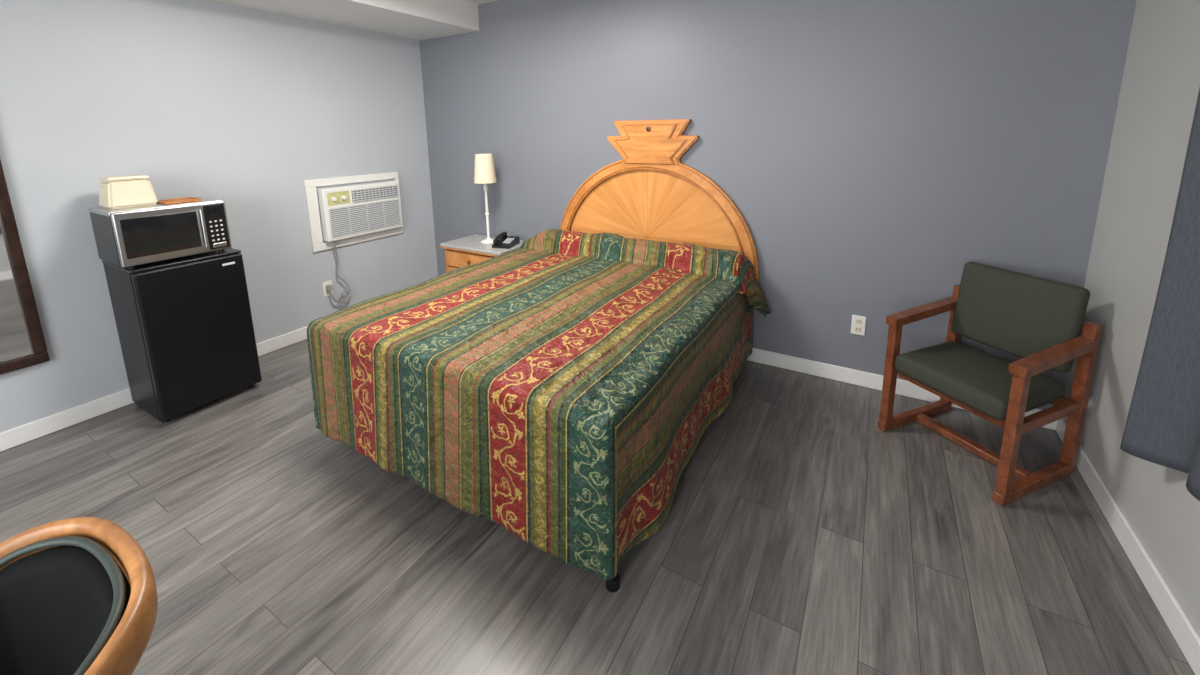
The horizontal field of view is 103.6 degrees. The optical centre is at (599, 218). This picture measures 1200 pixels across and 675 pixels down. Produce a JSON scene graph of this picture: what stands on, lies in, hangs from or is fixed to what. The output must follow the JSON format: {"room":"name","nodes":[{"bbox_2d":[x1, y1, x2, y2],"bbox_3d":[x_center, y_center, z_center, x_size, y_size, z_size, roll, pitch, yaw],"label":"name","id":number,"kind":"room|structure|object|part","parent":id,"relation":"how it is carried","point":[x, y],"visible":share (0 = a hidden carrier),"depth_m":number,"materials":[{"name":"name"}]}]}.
{"room":"hotel room","nodes":[
{"label":"hotel room","id":0,"kind":"room"},
{"bbox_2d":[0,0,437,432],"bbox_3d":[-2.786,-0.164,2.434,0.100,2.500,4.600,5,12,30],"label":"wall","id":1,"kind":"structure","parent":0,"point":[239,107],"depth_m":2.84,"materials":[{"name":"grey paint"}]},
{"bbox_2d":[0,159,49,374],"bbox_3d":[-3.038,-0.010,1.889,0.034,1.635,0.870,5,12,30],"label":"wall mirror","id":2,"kind":"object","parent":1,"relation":"attached to","point":[22,341],"visible":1,"depth_m":2.29,"materials":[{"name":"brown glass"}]},
{"bbox_3d":[-3.047,-0.011,1.894,0.008,1.595,0.830,5,12,30],"label":"glass","id":3,"kind":"part","parent":2,"relation":"part of","materials":[{"name":"mirror"}]},
{"bbox_3d":[-3.028,0.769,2.034,0.034,0.050,0.870,5,12,30],"label":"frame","id":4,"kind":"part","parent":2,"relation":"part of","materials":[{"name":"brown wood"}]},
{"bbox_2d":[0,327,306,451],"bbox_3d":[-2.725,1.025,2.623,0.012,0.092,4.588,5,12,30],"label":"baseboard","id":5,"kind":"structure","parent":1,"relation":"attached to","point":[33,430],"depth_m":2.53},
{"bbox_2d":[322,280,332,296],"bbox_3d":[-2.093,0.539,3.634,0.010,0.116,0.072,5,12,30],"label":"wall outlet","id":6,"kind":"object","parent":1,"relation":"attached to","point":[326,293],"visible":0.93,"depth_m":3.62,"materials":[{"name":"white plastic"}]},
{"bbox_2d":[204,0,478,39],"bbox_3d":[-2.448,-1.260,2.018,0.720,0.200,4.600,5,12,30],"label":"ceiling beam","id":7,"kind":"structure","parent":1,"relation":"attached to","point":[411,19],"depth_m":3.34,"materials":[{"name":"white paint"}]},
{"bbox_2d":[304,172,402,302],"bbox_3d":[-1.904,0.144,3.813,0.093,0.979,0.775,5,12,30],"label":"air conditioner","id":8,"kind":"object","parent":1,"relation":"attached to","point":[352,214],"visible":1,"depth_m":3.69,"materials":[{"name":"white plastic"}]},
{"bbox_3d":[-2.030,0.415,3.655,0.033,0.508,0.154,5,12,30],"label":"power cord","id":9,"kind":"part","parent":8,"relation":"part of","materials":[{"name":"grey plastic"}]},
{"bbox_2d":[330,199,399,235],"bbox_3d":[-1.869,-0.013,3.791,0.002,0.220,0.595,5,12,30],"label":"grille","id":10,"kind":"object","parent":8,"relation":"attached to","point":[375,215],"depth_m":3.77,"materials":[{"name":"white plastic"}]},
{"bbox_2d":[351,185,397,200],"bbox_3d":[-1.824,-0.208,3.838,0.003,0.095,0.405,5,12,30],"label":"vent","id":11,"kind":"object","parent":8,"relation":"attached to","point":[365,192],"depth_m":3.82,"materials":[{"name":"white plastic"}]},
{"bbox_2d":[465,0,497,3],"bbox_3d":[-0.836,-1.255,1.056,4.662,0.100,4.800,5,12,30],"label":"ceiling","id":12,"kind":"structure","parent":0,"point":[471,1],"depth_m":3.68,"materials":[{"name":"white paint"}]},
{"bbox_2d":[0,339,1194,674],"bbox_3d":[-0.802,1.301,1.534,4.662,0.100,4.800,5,12,30],"label":"floor","id":13,"kind":"structure","parent":0,"point":[799,535],"depth_m":1.70,"materials":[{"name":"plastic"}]},
{"bbox_2d":[0,517,157,674],"bbox_3d":[-0.942,0.996,0.703,0.506,0.808,0.492,5,12,30],"label":"barrel armchair","id":14,"kind":"object","parent":13,"relation":"on","point":[78,596],"visible":1,"depth_m":0.83,"materials":[{"name":"black leather"}]},
{"bbox_2d":[102,248,261,422],"bbox_3d":[-2.356,0.621,2.698,0.452,0.850,0.471,5,12,30],"label":"mini fridge","id":15,"kind":"object","parent":13,"relation":"on","point":[185,328],"visible":0.94,"depth_m":2.54,"materials":[{"name":"black metal"}]},
{"bbox_2d":[88,197,231,269],"bbox_3d":[-2.354,0.065,2.558,0.380,0.292,0.462,5,12,30],"label":"microwave oven","id":16,"kind":"object","parent":15,"relation":"on","point":[129,237],"visible":1,"depth_m":2.42,"materials":[{"name":"silver plastic"}]},
{"bbox_2d":[98,175,157,208],"bbox_3d":[-2.477,-0.145,2.471,0.168,0.155,0.191,5,12,30],"label":"ice bucket","id":17,"kind":"object","parent":16,"relation":"on","point":[124,191],"visible":1,"depth_m":2.42,"materials":[{"name":"beige plastic"}]},
{"bbox_3d":[-2.478,-0.214,2.459,0.150,0.015,0.162,5,12,30],"label":"lid","id":18,"kind":"part","parent":17,"relation":"part of","materials":[{"name":"beige plastic"}]},
{"bbox_2d":[156,197,201,204],"bbox_3d":[-2.323,-0.099,2.604,0.140,0.012,0.155,5,12,30],"label":"tray","id":19,"kind":"object","parent":16,"relation":"on","point":[188,199],"visible":0.86,"depth_m":2.60,"materials":[{"name":"brown wood"}]},
{"bbox_3d":[-2.148,0.055,2.558,0.027,0.212,0.014,5,12,30],"label":"handle","id":20,"kind":"part","parent":16,"relation":"part of","materials":[{"name":"metal"}]},
{"bbox_3d":[-2.128,0.043,2.622,0.007,0.248,0.095,5,12,30],"label":"control panel","id":21,"kind":"part","parent":16,"relation":"part of","materials":[{"name":"black plastic"}]},
{"bbox_2d":[440,234,523,271],"bbox_3d":[-0.924,0.496,3.906,0.654,0.612,0.412,5,12,30],"label":"nightstand","id":22,"kind":"object","parent":13,"relation":"on","point":[469,250],"visible":0.34,"depth_m":3.76,"materials":[{"name":"brown wood"}]},
{"bbox_3d":[-1.013,0.487,3.751,0.570,0.150,0.018,5,12,30],"label":"drawer","id":23,"kind":"part","parent":22,"relation":"part of","materials":[{"name":"brown wood"}]},
{"bbox_3d":[-1.015,0.340,3.723,0.570,0.130,0.018,5,12,30],"label":"drawer","id":24,"kind":"part","parent":22,"relation":"part of","materials":[{"name":"brown wood"}]},
{"bbox_2d":[474,154,496,243],"bbox_3d":[-0.913,-0.160,3.796,0.176,0.715,0.176,5,12,30],"label":"table lamp","id":25,"kind":"object","parent":22,"relation":"on","point":[484,170],"visible":0.98,"depth_m":3.70,"materials":[{"name":"beige fabric"}]},
{"bbox_3d":[-0.917,-0.400,3.751,0.176,0.225,0.176,5,12,30],"label":"lamp shade","id":26,"kind":"part","parent":25,"relation":"part of","materials":[{"name":"fabric"}]},
{"bbox_3d":[-0.913,-0.152,3.798,0.036,0.620,0.036,5,12,30],"label":"stem","id":27,"kind":"part","parent":25,"relation":"part of","materials":[{"name":"white plastic"}]},
{"bbox_2d":[492,232,519,248],"bbox_3d":[-0.745,0.165,3.740,0.150,0.093,0.197,2,11,15],"label":"telephone","id":28,"kind":"object","parent":22,"relation":"on","point":[502,240],"visible":1,"depth_m":3.71,"materials":[{"name":"black plastic"}]},
{"bbox_2d":[307,119,769,592],"bbox_3d":[-0.180,0.261,2.526,1.793,1.563,1.938,5,12,30],"label":"bed","id":29,"kind":"object","parent":13,"relation":"on","point":[558,390],"visible":1,"depth_m":1.98,"materials":[{"name":"fabric"}]},
{"bbox_3d":[0.042,1.141,1.565,0.048,0.180,0.048,5,12,30],"label":"leg","id":30,"kind":"part","parent":29,"relation":"part of","materials":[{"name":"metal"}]},
{"bbox_3d":[0.329,-0.498,3.163,0.536,0.267,0.013,5,12,30],"label":"headboard crown","id":31,"kind":"part","parent":29,"relation":"part of","materials":[{"name":"brown wood"}]},
{"bbox_3d":[0.341,-0.505,3.182,0.656,0.313,0.044,5,12,30],"label":"headboard crown","id":32,"kind":"part","parent":29,"relation":"part of","materials":[{"name":"brown wood"}]},
{"bbox_3d":[0.326,-0.008,3.278,1.384,0.692,0.034,5,12,30],"label":"headboard moulding","id":33,"kind":"part","parent":29,"relation":"part of","materials":[{"name":"brown wood"}]},
{"bbox_2d":[877,262,1102,505],"bbox_3d":[1.732,0.676,2.154,0.515,0.833,0.573,-5,11,-21],"label":"wooden armchair","id":34,"kind":"object","parent":13,"relation":"on","point":[1039,321],"visible":1,"depth_m":2.06,"materials":[{"name":"brown wood"}]},
{"bbox_3d":[1.434,0.768,2.331,0.048,0.535,0.040,-5,11,-21],"label":"leg","id":35,"kind":"part","parent":34,"relation":"part of","materials":[{"name":"brown wood"}]},
{"bbox_3d":[1.618,0.459,2.350,0.480,0.070,0.058,-5,11,-21],"label":"arm","id":36,"kind":"part","parent":34,"relation":"part of","materials":[{"name":"brown wood"}]},
{"bbox_3d":[1.854,0.670,2.483,0.050,0.660,0.040,-5,11,-21],"label":"leg","id":37,"kind":"part","parent":34,"relation":"part of","materials":[{"name":"brown wood"}]},
{"bbox_3d":[1.566,0.790,2.107,0.025,0.050,0.475,-5,11,-21],"label":"rail","id":38,"kind":"part","parent":34,"relation":"part of","materials":[{"name":"brown wood"}]},
{"bbox_2d":[895,341,1063,420],"bbox_3d":[1.700,0.715,2.147,0.435,0.129,0.467,-5,11,-21],"label":"seat cushion","id":39,"kind":"object","parent":34,"relation":"on","point":[978,381],"depth_m":2.05,"materials":[{"name":"green fabric"}]},
{"bbox_3d":[1.624,0.853,1.860,0.048,0.535,0.040,-5,11,-21],"label":"leg","id":40,"kind":"part","parent":34,"relation":"part of","materials":[{"name":"brown wood"}]},
{"bbox_2d":[951,262,1089,372],"bbox_3d":[1.908,0.435,2.180,0.115,0.374,0.470,-5,11,-21],"label":"cushion","id":41,"kind":"object","parent":34,"relation":"on","point":[1021,315],"depth_m":2.13,"materials":[{"name":"green fabric"}]},
{"bbox_3d":[1.833,0.811,1.937,0.455,0.045,0.032,-5,11,-21],"label":"seat rail","id":42,"kind":"part","parent":34,"relation":"part of","materials":[{"name":"brown wood"}]},
{"bbox_3d":[1.808,0.545,1.879,0.480,0.070,0.058,-5,11,-21],"label":"arm","id":43,"kind":"part","parent":34,"relation":"part of","materials":[{"name":"brown wood"}]},
{"bbox_3d":[1.924,0.759,2.245,0.025,0.050,0.475,-5,11,-21],"label":"rail","id":44,"kind":"part","parent":34,"relation":"part of","materials":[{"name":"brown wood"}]},
{"bbox_3d":[2.044,0.756,2.011,0.050,0.660,0.040,-5,11,-21],"label":"leg","id":45,"kind":"part","parent":34,"relation":"part of","materials":[{"name":"brown wood"}]},
{"bbox_2d":[419,0,1136,409],"bbox_3d":[0.370,-0.365,3.284,4.662,2.500,0.100,5,12,30],"label":"wall","id":46,"kind":"structure","parent":0,"point":[869,152],"depth_m":2.69,"materials":[{"name":"grey paint"}]},
{"bbox_2d":[851,315,865,335],"bbox_3d":[1.497,0.617,2.736,0.072,0.116,0.010,5,12,30],"label":"wall outlet","id":47,"kind":"object","parent":46,"relation":"attached to","point":[858,323],"visible":1,"depth_m":2.73,"materials":[{"name":"white plastic"}]},
{"bbox_2d":[855,319,861,323],"bbox_3d":[1.496,0.594,2.730,0.034,0.030,0.005,5,12,30],"label":"socket","id":48,"kind":"object","parent":47,"relation":"attached to","point":[857,321],"depth_m":2.73,"materials":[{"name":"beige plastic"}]},
{"bbox_2d":[746,348,1057,429],"bbox_3d":[0.358,0.827,3.458,4.462,0.092,0.012,5,12,30],"label":"baseboard","id":49,"kind":"structure","parent":46,"relation":"attached to","point":[852,376],"depth_m":2.82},
{"bbox_2d":[1064,0,1199,636],"bbox_3d":[1.148,0.210,0.155,0.100,2.500,4.600,5,12,30],"label":"wall","id":50,"kind":"structure","parent":0,"point":[1160,85],"depth_m":1.78,"materials":[{"name":"grey paint"}]},
{"bbox_2d":[1056,418,1199,674],"bbox_3d":[1.113,1.390,0.399,0.012,0.092,4.588,5,12,30],"label":"baseboard","id":51,"kind":"structure","parent":50,"relation":"attached to","point":[1178,623],"depth_m":1.57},
{"bbox_2d":[1120,88,1199,500],"bbox_3d":[1.299,0.037,0.604,0.115,1.780,1.930,5,12,30],"label":"window curtain","id":52,"kind":"object","parent":50,"relation":"hanging from","point":[1162,427],"visible":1,"depth_m":1.40,"materials":[{"name":"fabric"}]}
]}

